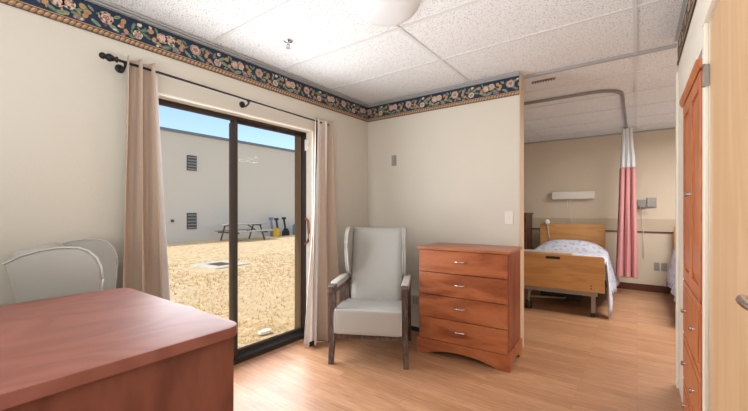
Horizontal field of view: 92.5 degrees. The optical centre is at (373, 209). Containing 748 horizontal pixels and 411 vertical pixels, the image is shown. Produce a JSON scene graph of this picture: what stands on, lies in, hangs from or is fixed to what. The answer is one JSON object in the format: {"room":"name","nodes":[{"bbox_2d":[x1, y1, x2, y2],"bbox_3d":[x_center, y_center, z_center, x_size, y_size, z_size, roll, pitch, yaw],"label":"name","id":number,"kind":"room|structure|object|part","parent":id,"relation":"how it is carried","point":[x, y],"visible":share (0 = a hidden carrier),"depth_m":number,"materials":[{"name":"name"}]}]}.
{"room":"care facility","nodes":[
{"label":"care facility","id":0,"kind":"room"},
{"bbox_2d":[0,1,367,305],"bbox_3d":[-0.531,-0.062,3.833,0.250,2.965,8.850,0,0,36],"label":"wall","id":1,"kind":"structure","parent":0,"point":[63,106],"depth_m":2.04,"materials":[{"name":"paint"}]},
{"bbox_2d":[0,0,367,121],"bbox_3d":[-1.515,-1.125,2.275,0.005,0.173,4.873,0,0,36],"label":"wallpaper border","id":2,"kind":"object","parent":1,"relation":"attached to","point":[82,14],"visible":1,"depth_m":2.46,"materials":[{"name":"multicoloured paper"}]},
{"bbox_2d":[99,52,328,125],"bbox_3d":[-1.040,-0.857,2.835,0.111,0.114,1.901,0,0,36],"label":"curtain rod","id":3,"kind":"object","parent":1,"relation":"attached to","point":[119,68],"visible":0.91,"depth_m":2.38,"materials":[{"name":"black metal"}]},
{"bbox_2d":[122,56,169,300],"bbox_3d":[-1.440,0.160,2.278,0.116,2.173,0.340,0,0,36],"label":"window curtain","id":4,"kind":"object","parent":3,"relation":"hanging from","point":[145,259],"visible":0.66,"depth_m":2.27,"materials":[{"name":"beige fabric"}]},
{"bbox_2d":[304,117,340,346],"bbox_3d":[-0.502,0.181,3.436,0.150,2.146,0.420,0,0,36],"label":"window curtain","id":5,"kind":"object","parent":3,"relation":"hanging from","point":[324,266],"visible":0.96,"depth_m":3.46,"materials":[{"name":"beige fabric"}]},
{"bbox_2d":[158,98,310,364],"bbox_3d":[-1.151,0.252,3.017,0.234,2.076,1.500,0,0,36],"label":"sliding door","id":6,"kind":"structure","parent":1,"relation":"in","point":[242,354],"depth_m":3.22,"materials":[{"name":"brown metal"}]},
{"bbox_3d":[-1.356,0.230,2.724,0.040,1.990,0.685,0,0,36],"label":"sash","id":7,"kind":"part","parent":6,"relation":"part of","materials":[{"name":"clear glass"}]},
{"bbox_3d":[-0.976,0.230,3.325,0.040,1.990,0.765,0,0,36],"label":"sash","id":8,"kind":"part","parent":6,"relation":"part of","materials":[{"name":"brown metal"}]},
{"bbox_3d":[-0.770,0.242,3.653,0.094,2.055,0.021,0,0,36],"label":"frame","id":9,"kind":"part","parent":6,"relation":"part of","materials":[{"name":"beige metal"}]},
{"bbox_3d":[-0.663,0.210,3.549,0.065,0.278,0.029,0,0,36],"label":"pull handle","id":10,"kind":"part","parent":6,"relation":"part of","materials":[{"name":"orange metal"}]},
{"bbox_2d":[158,92,313,306],"bbox_3d":[-1.083,0.242,2.967,0.112,2.056,1.500,0,0,36],"label":"reveal","id":11,"kind":"structure","parent":1,"relation":"attached to","point":[309,133],"depth_m":3.53,"materials":[{"name":"paint"}]},
{"bbox_2d":[110,0,682,142],"bbox_3d":[1.533,-1.285,2.317,4.872,0.080,8.550,0,0,36],"label":"ceiling","id":12,"kind":"structure","parent":0,"point":[314,27],"depth_m":2.69,"materials":[{"name":"tile"}]},
{"bbox_2d":[283,39,292,48],"bbox_3d":[-0.632,-1.218,2.636,0.068,0.056,0.067,0,0,36],"label":"sprinkler","id":13,"kind":"object","parent":12,"relation":"attached to","point":[288,41],"visible":1,"depth_m":2.63,"materials":[{"name":"silver metal"}]},
{"bbox_2d":[86,0,687,143],"bbox_3d":[1.533,-1.228,2.317,4.872,0.029,8.550,0,0,36],"label":"ceiling edge","id":14,"kind":"structure","parent":12,"relation":"attached to","point":[103,3],"depth_m":2.99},
{"bbox_2d":[354,0,419,26],"bbox_3d":[0.074,-1.170,2.043,0.380,0.150,0.380,0,0,36],"label":"ceiling light","id":15,"kind":"object","parent":12,"relation":"attached to","point":[384,13],"visible":1,"depth_m":2.00,"materials":[{"name":"white glass"}]},
{"bbox_2d":[105,0,677,140],"bbox_3d":[1.533,-1.242,2.317,4.832,0.006,8.550,0,0,36],"label":"grid","id":16,"kind":"object","parent":12,"relation":"attached to","point":[635,6],"visible":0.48,"depth_m":2.76,"materials":[{"name":"metal"}]},
{"bbox_2d":[532,77,555,83],"bbox_3d":[1.622,-1.236,3.424,0.210,0.019,0.030,0,0,36],"label":"ceiling air slot","id":17,"kind":"object","parent":12,"relation":"attached to","point":[554,78],"visible":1,"depth_m":3.42,"materials":[{"name":"grey metal"}]},
{"bbox_2d":[524,89,627,128],"bbox_3d":[2.280,-1.229,5.309,2.389,0.028,2.546,0,0,36],"label":"track","id":18,"kind":"object","parent":12,"relation":"attached to","point":[621,93],"visible":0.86,"depth_m":3.89,"materials":[{"name":"grey metal"}]},
{"bbox_2d":[616,128,637,278],"bbox_3d":[3.750,-0.105,5.312,0.278,2.204,0.118,0,0,36],"label":"privacy curtain","id":19,"kind":"object","parent":18,"relation":"hanging from","point":[627,244],"visible":1,"depth_m":5.28,"materials":[{"name":"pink fabric"}]},
{"bbox_2d":[368,72,523,347],"bbox_3d":[0.662,0.013,3.790,1.724,2.515,0.138,0,0,36],"label":"wall","id":20,"kind":"structure","parent":0,"point":[457,172],"depth_m":3.61,"materials":[{"name":"paint"}]},
{"bbox_2d":[392,155,395,165],"bbox_3d":[0.223,-0.555,4.020,0.062,0.120,0.010,0,0,36],"label":"thermostat","id":21,"kind":"object","parent":20,"relation":"attached to","point":[393,156],"visible":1,"depth_m":4.02,"materials":[{"name":"beige plastic"}]},
{"bbox_2d":[411,289,419,331],"bbox_3d":[0.566,1.062,3.711,1.622,0.415,0.102,0,0,36],"label":"baseboard heater","id":22,"kind":"object","parent":20,"relation":"attached to","point":[415,314],"visible":0.06,"depth_m":3.75,"materials":[{"name":"beige metal"}]},
{"bbox_2d":[368,76,518,121],"bbox_3d":[0.616,-1.125,3.732,1.718,0.173,0.005,0,0,36],"label":"wallpaper border","id":23,"kind":"object","parent":20,"relation":"attached to","point":[506,87],"visible":1,"depth_m":3.63,"materials":[{"name":"multicoloured paper"}]},
{"bbox_2d":[505,211,512,223],"bbox_3d":[1.235,0.070,3.277,0.075,0.118,0.010,0,0,36],"label":"light switch","id":24,"kind":"object","parent":20,"relation":"attached to","point":[508,214],"visible":1,"depth_m":3.27,"materials":[{"name":"white plastic"}]},
{"bbox_2d":[234,287,682,410],"bbox_3d":[1.485,1.310,2.353,4.992,0.080,8.550,0,0,36],"label":"floor","id":25,"kind":"structure","parent":0,"point":[571,359],"depth_m":2.81,"materials":[{"name":"brown wood"}]},
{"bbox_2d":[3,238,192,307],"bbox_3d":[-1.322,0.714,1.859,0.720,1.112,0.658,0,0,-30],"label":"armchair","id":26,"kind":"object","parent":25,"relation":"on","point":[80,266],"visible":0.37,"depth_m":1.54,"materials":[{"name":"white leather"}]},
{"bbox_3d":[-1.531,0.530,1.740,0.225,0.720,0.486,0,0,-30],"label":"backrest","id":27,"kind":"part","parent":26,"relation":"part of","materials":[{"name":"grey leather"}]},
{"bbox_2d":[0,288,236,410],"bbox_3d":[-1.163,0.807,0.784,0.888,0.925,1.387,0,0,36],"label":"desk","id":28,"kind":"object","parent":25,"relation":"on","point":[118,349],"visible":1,"depth_m":0.95,"materials":[{"name":"brown wood"}]},
{"bbox_3d":[-0.826,0.823,0.543,0.022,0.894,1.337,0,0,36],"label":"panel","id":29,"kind":"part","parent":28,"relation":"part of","materials":[{"name":"brown wood"}]},
{"bbox_2d":[328,226,411,369],"bbox_3d":[0.001,0.714,3.232,0.658,1.112,0.720,0,0,9],"label":"armchair","id":30,"kind":"object","parent":25,"relation":"on","point":[378,307],"visible":1,"depth_m":3.33,"materials":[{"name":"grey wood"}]},
{"bbox_3d":[-0.345,0.970,2.970,0.055,0.600,0.059,0,0,9],"label":"leg","id":31,"kind":"part","parent":30,"relation":"part of","materials":[{"name":"brown wood"}]},
{"bbox_3d":[-0.301,0.655,3.233,0.054,0.080,0.630,0,0,9],"label":"armrest","id":32,"kind":"part","parent":30,"relation":"part of","materials":[{"name":"brown wood"}]},
{"bbox_3d":[-0.252,0.960,3.547,0.040,0.620,0.143,0,0,9],"label":"leg","id":33,"kind":"part","parent":30,"relation":"part of","materials":[{"name":"brown wood"}]},
{"bbox_3d":[-0.012,0.912,3.151,0.560,0.212,0.545,0,0,9],"label":"seat","id":34,"kind":"part","parent":30,"relation":"part of","materials":[{"name":"white leather"}]},
{"bbox_3d":[-0.005,1.036,3.196,0.620,0.037,0.572,0,0,9],"label":"seat frame","id":35,"kind":"part","parent":30,"relation":"part of","materials":[{"name":"white leather"}]},
{"bbox_3d":[0.037,0.530,3.469,0.486,0.720,0.225,0,0,9],"label":"backrest","id":36,"kind":"part","parent":30,"relation":"part of","materials":[{"name":"grey leather"}]},
{"bbox_3d":[0.251,0.970,2.878,0.055,0.600,0.059,0,0,9],"label":"leg","id":37,"kind":"part","parent":30,"relation":"part of","materials":[{"name":"brown wood"}]},
{"bbox_3d":[0.288,0.655,3.142,0.054,0.080,0.630,0,0,9],"label":"armrest","id":38,"kind":"part","parent":30,"relation":"part of","materials":[{"name":"brown wood"}]},
{"bbox_3d":[0.337,0.960,3.455,0.040,0.620,0.143,0,0,9],"label":"leg","id":39,"kind":"part","parent":30,"relation":"part of","materials":[{"name":"brown wood"}]},
{"bbox_2d":[417,242,522,372],"bbox_3d":[0.849,0.798,3.201,0.804,0.943,0.514,0,0,34],"label":"dresser","id":40,"kind":"object","parent":25,"relation":"on","point":[469,295],"visible":1,"depth_m":3.00,"materials":[{"name":"brown wood"}]},
{"bbox_3d":[0.836,0.450,3.182,0.764,0.191,0.392,0,0,33],"label":"drawer","id":41,"kind":"part","parent":40,"relation":"part of","materials":[{"name":"brown wood"}]},
{"bbox_3d":[0.836,0.647,3.182,0.764,0.193,0.392,0,0,33],"label":"drawer","id":42,"kind":"part","parent":40,"relation":"part of","materials":[{"name":"brown wood"}]},
{"bbox_3d":[0.836,0.846,3.182,0.764,0.192,0.392,0,0,33],"label":"drawer","id":43,"kind":"part","parent":40,"relation":"part of","materials":[{"name":"brown wood"}]},
{"bbox_3d":[0.836,1.044,3.182,0.764,0.191,0.392,0,0,33],"label":"drawer","id":44,"kind":"part","parent":40,"relation":"part of","materials":[{"name":"brown wood"}]},
{"bbox_2d":[524,213,533,249],"bbox_3d":[2.405,0.660,6.534,0.840,1.220,0.496,0,0,36],"label":"chest","id":45,"kind":"object","parent":25,"relation":"on","point":[527,216],"visible":0.09,"depth_m":6.24,"materials":[{"name":"brown wood"}]},
{"bbox_2d":[524,223,604,317],"bbox_3d":[2.797,0.752,5.229,0.980,1.035,1.988,0,0,33],"label":"hospital bed","id":46,"kind":"object","parent":25,"relation":"on","point":[556,276],"visible":0.91,"depth_m":4.47,"materials":[{"name":"brown wood"}]},
{"bbox_3d":[2.029,1.086,4.640,0.088,0.196,0.045,0,0,33],"label":"leg","id":47,"kind":"part","parent":46,"relation":"part of","materials":[{"name":"grey metal"}]},
{"bbox_2d":[544,219,550,240],"bbox_3d":[3.003,0.347,6.204,0.104,0.379,0.096,0,0,33],"label":"lamp","id":48,"kind":"object","parent":46,"relation":"attached to","point":[546,221],"visible":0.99,"depth_m":6.18,"materials":[{"name":"white plastic"}]},
{"bbox_3d":[2.768,1.037,5.229,0.890,0.234,1.888,0,0,33],"label":"frame","id":49,"kind":"part","parent":46,"relation":"part of","materials":[{"name":"grey metal"}]},
{"bbox_3d":[2.262,0.758,4.413,0.980,0.420,0.032,0,0,33],"label":"footboard","id":50,"kind":"part","parent":46,"relation":"part of","materials":[{"name":"brown wood"}]},
{"bbox_3d":[3.333,0.578,6.045,0.960,0.685,0.035,0,0,33],"label":"headboard","id":51,"kind":"part","parent":46,"relation":"part of","materials":[{"name":"brown wood"}]},
{"bbox_2d":[534,239,619,314],"bbox_3d":[2.824,0.856,5.212,1.195,0.748,1.860,0,0,36],"label":"bedspread","id":52,"kind":"object","parent":46,"relation":"on","point":[578,247],"visible":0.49,"depth_m":5.45,"materials":[{"name":"white fabric"}]},
{"bbox_2d":[524,249,573,254],"bbox_3d":[2.213,0.558,4.612,0.620,0.060,0.170,0,0,33],"label":"folded blanket","id":53,"kind":"object","parent":52,"relation":"on","point":[525,250],"visible":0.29,"depth_m":4.55,"materials":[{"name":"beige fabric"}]},
{"bbox_3d":[2.605,1.114,4.253,0.044,0.212,0.040,0,0,33],"label":"leg","id":54,"kind":"part","parent":46,"relation":"part of","materials":[{"name":"grey metal"}]},
{"bbox_2d":[605,261,610,318],"bbox_3d":[2.753,0.935,4.208,0.051,0.650,0.191,0,0,27],"label":"sheet","id":55,"kind":"object","parent":46,"relation":"hanging from","point":[606,262],"visible":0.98,"depth_m":4.15,"materials":[{"name":"white fabric"}]},
{"bbox_2d":[674,226,675,248],"bbox_3d":[4.248,0.755,4.229,0.960,1.030,1.985,0,0,36],"label":"hospital bed","id":56,"kind":"object","parent":25,"relation":"on","point":[674,226],"visible":0.09,"depth_m":5.28,"materials":[{"name":"brown wood"}]},
{"bbox_2d":[665,248,675,301],"bbox_3d":[4.246,0.757,4.226,1.189,0.485,1.802,0,0,36],"label":"bedspread","id":57,"kind":"object","parent":56,"relation":"on","point":[671,275],"visible":0.18,"depth_m":4.71,"materials":[{"name":"white fabric"}]},
{"bbox_2d":[679,59,701,410],"bbox_3d":[1.836,0.305,1.708,0.543,1.930,0.773,0,0,36],"label":"wardrobe","id":58,"kind":"object","parent":25,"relation":"on","point":[691,98],"visible":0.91,"depth_m":1.75,"materials":[{"name":"orange wood"}]},
{"bbox_3d":[1.736,-0.102,1.976,0.019,1.007,0.352,0,0,36],"label":"door","id":59,"kind":"part","parent":58,"relation":"part of","materials":[{"name":"orange wood"}]},
{"bbox_3d":[1.630,1.090,1.833,0.022,0.190,0.707,0,0,36],"label":"drawer","id":60,"kind":"part","parent":58,"relation":"part of","materials":[{"name":"orange wood"}]},
{"bbox_3d":[1.635,-0.633,1.849,0.034,0.037,0.763,0,0,36],"label":"cornice","id":61,"kind":"part","parent":58,"relation":"part of","materials":[{"name":"orange wood"}]},
{"bbox_3d":[1.630,0.562,1.833,0.022,0.305,0.707,0,0,36],"label":"drawer","id":62,"kind":"part","parent":58,"relation":"part of","materials":[{"name":"orange wood"}]},
{"bbox_3d":[1.630,0.855,1.833,0.022,0.260,0.707,0,0,36],"label":"drawer","id":63,"kind":"part","parent":58,"relation":"part of","materials":[{"name":"orange wood"}]},
{"bbox_3d":[1.526,-0.102,1.689,0.019,1.007,0.352,0,0,36],"label":"door","id":64,"kind":"part","parent":58,"relation":"part of","materials":[{"name":"orange wood"}]},
{"bbox_2d":[524,129,675,285],"bbox_3d":[4.100,0.013,5.811,4.872,2.515,0.120,0,0,36],"label":"wall","id":65,"kind":"structure","parent":0,"point":[593,163],"depth_m":5.91,"materials":[{"name":"paint"}]},
{"bbox_2d":[552,191,594,222],"bbox_3d":[3.425,0.008,6.157,0.640,0.646,0.120,0,0,36],"label":"wall lamp","id":66,"kind":"object","parent":65,"relation":"attached to","point":[577,194],"visible":0.95,"depth_m":6.11,"materials":[{"name":"white plastic"}]},
{"bbox_2d":[532,218,675,232],"bbox_3d":[4.058,0.246,5.753,4.872,0.212,0.022,0,0,36],"label":"trim","id":67,"kind":"structure","parent":65,"relation":"attached to","point":[649,225],"depth_m":5.84,"materials":[{"name":"paint"}]},
{"bbox_2d":[605,280,670,293],"bbox_3d":[4.058,1.218,5.754,4.872,0.105,0.020,0,0,36],"label":"baseboard","id":68,"kind":"structure","parent":65,"relation":"attached to","point":[623,285],"depth_m":5.61,"materials":[{"name":"brown wood"}]},
{"bbox_2d":[638,200,652,249],"bbox_3d":[4.201,0.300,5.552,0.110,0.920,0.242,0,0,4],"label":"wall bracket","id":69,"kind":"object","parent":65,"relation":"attached to","point":[641,203],"visible":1,"depth_m":5.61,"materials":[{"name":"grey metal"}]},
{"bbox_2d":[647,198,656,206],"bbox_3d":[4.314,-0.115,5.560,0.120,0.150,0.030,0,0,36],"label":"junction box","id":70,"kind":"object","parent":65,"relation":"attached to","point":[651,202],"visible":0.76,"depth_m":5.55,"materials":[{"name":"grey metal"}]},
{"bbox_2d":[654,262,659,270],"bbox_3d":[4.368,0.875,5.533,0.070,0.125,0.010,0,0,36],"label":"power outlet","id":71,"kind":"object","parent":65,"relation":"attached to","point":[656,265],"visible":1,"depth_m":5.53,"materials":[{"name":"grey plastic"}]},
{"bbox_2d":[661,263,666,270],"bbox_3d":[4.441,0.875,5.479,0.070,0.125,0.010,0,0,36],"label":"power outlet","id":72,"kind":"object","parent":65,"relation":"attached to","point":[663,265],"visible":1,"depth_m":5.48,"materials":[{"name":"grey plastic"}]},
{"bbox_2d":[678,0,718,402],"bbox_3d":[1.771,0.013,1.541,0.550,2.515,2.220,0,0,36],"label":"wall","id":73,"kind":"structure","parent":0,"point":[683,59],"depth_m":2.39,"materials":[{"name":"beige paint"}]},
{"bbox_2d":[677,0,696,64],"bbox_3d":[1.500,-1.125,1.644,0.005,0.173,2.365,0,0,36],"label":"wallpaper border","id":74,"kind":"object","parent":73,"relation":"attached to","point":[690,7],"visible":1,"depth_m":2.16,"materials":[{"name":"multicoloured paper"}]},
{"bbox_2d":[676,0,715,410],"bbox_3d":[1.525,0.145,1.684,0.016,2.250,2.280,0,0,36],"label":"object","id":75,"kind":"structure","parent":73,"relation":"attached to","point":[699,49],"depth_m":1.53,"materials":[{"name":"beige paint"}]},
{"bbox_2d":[702,0,747,410],"bbox_3d":[1.129,0.243,1.133,0.090,2.037,0.905,0,0,36],"label":"door","id":76,"kind":"structure","parent":73,"relation":"in","point":[726,74],"depth_m":1.18,"materials":[{"name":"brown wood"}]},
{"bbox_3d":[0.886,0.220,0.836,0.050,0.055,0.138,0,0,36],"label":"lever handle","id":77,"kind":"part","parent":76,"relation":"part of","materials":[{"name":"silver metal"}]},
{"bbox_2d":[708,21,709,410],"bbox_3d":[1.627,0.013,1.345,0.550,2.515,0.055,0,0,36],"label":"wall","id":78,"kind":"structure","parent":0,"point":[708,21],"depth_m":1.49,"materials":[{"name":"beige paint"}]},
{"label":"outside","id":79,"kind":"structure","parent":0,"visible":0},
{"bbox_2d":[167,234,294,347],"bbox_3d":[-16.439,1.470,30.688,57.168,0.100,90.000,0,0,36],"label":"ground","id":80,"kind":"structure","parent":79,"point":[194,252],"depth_m":7.21,"materials":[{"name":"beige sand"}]},
{"bbox_2d":[189,260,249,269],"bbox_3d":[-3.992,1.407,9.261,1.125,0.025,0.992,0,0,32],"label":"drain","id":81,"kind":"object","parent":80,"relation":"on","point":[220,264],"visible":0.83,"depth_m":9.16,"materials":[{"name":"concrete"}]},
{"bbox_2d":[160,127,294,242],"bbox_3d":[-10.412,-1.055,20.056,8.170,4.950,70.100,0,0,36],"label":"building","id":82,"kind":"structure","parent":80,"relation":"on","point":[195,166],"depth_m":17.30,"materials":[{"name":"paint"}]},
{"bbox_2d":[187,213,196,228],"bbox_3d":[-8.262,0.500,16.244,0.050,0.740,0.440,0,0,36],"label":"vent","id":83,"kind":"object","parent":82,"relation":"attached to","point":[191,217],"depth_m":16.23,"materials":[{"name":"metal"}]},
{"bbox_2d":[187,155,196,170],"bbox_3d":[-8.262,-2.130,16.244,0.050,0.680,0.440,0,0,36],"label":"vent","id":84,"kind":"object","parent":82,"relation":"attached to","point":[191,159],"depth_m":16.23,"materials":[{"name":"metal"}]},
{"bbox_2d":[211,223,272,240],"bbox_3d":[-6.147,1.033,16.800,1.712,0.806,2.160,0,0,36],"label":"picnic table","id":85,"kind":"object","parent":80,"relation":"on","point":[252,229],"visible":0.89,"depth_m":16.71,"materials":[{"name":"metal"}]},
{"bbox_3d":[-6.728,0.965,17.226,0.272,0.050,2.160,0,0,36],"label":"bench seat","id":86,"kind":"part","parent":85,"relation":"part of","materials":[{"name":"grey wood"}]},
{"bbox_3d":[-5.567,0.965,16.373,0.272,0.050,2.160,0,0,36],"label":"bench seat","id":87,"kind":"part","parent":85,"relation":"part of","materials":[{"name":"grey wood"}]},
{"bbox_2d":[258,328,270,334],"bbox_3d":[-1.247,1.385,4.080,0.104,0.030,0.170,0,0,36],"label":"flat stone","id":88,"kind":"object","parent":80,"relation":"on","point":[266,330],"visible":1,"depth_m":4.05,"materials":[{"name":"stone"}]},
{"bbox_2d":[269,217,272,236],"bbox_3d":[-5.512,0.910,19.311,0.257,1.020,0.320,0,0,36],"label":"shovel","id":89,"kind":"object","parent":80,"relation":"on","point":[270,218],"visible":0.75,"depth_m":19.25,"materials":[{"name":"blue plastic"}]},
{"bbox_2d":[273,228,280,236],"bbox_3d":[-5.161,1.197,18.987,0.435,0.446,0.422,0,0,36],"label":"bucket","id":90,"kind":"object","parent":80,"relation":"on","point":[276,231],"visible":1,"depth_m":18.84,"materials":[{"name":"yellow plastic"}]},
{"bbox_2d":[282,217,289,235],"bbox_3d":[-4.958,0.910,19.897,0.257,1.020,0.520,0,0,36],"label":"shovel","id":91,"kind":"object","parent":80,"relation":"on","point":[285,232],"visible":1,"depth_m":19.86,"materials":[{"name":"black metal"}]},
{"bbox_3d":[-4.898,1.220,19.852,0.060,0.400,0.520,0,0,36],"label":"blade","id":92,"kind":"part","parent":91,"relation":"part of","materials":[{"name":"black metal"}]}
]}

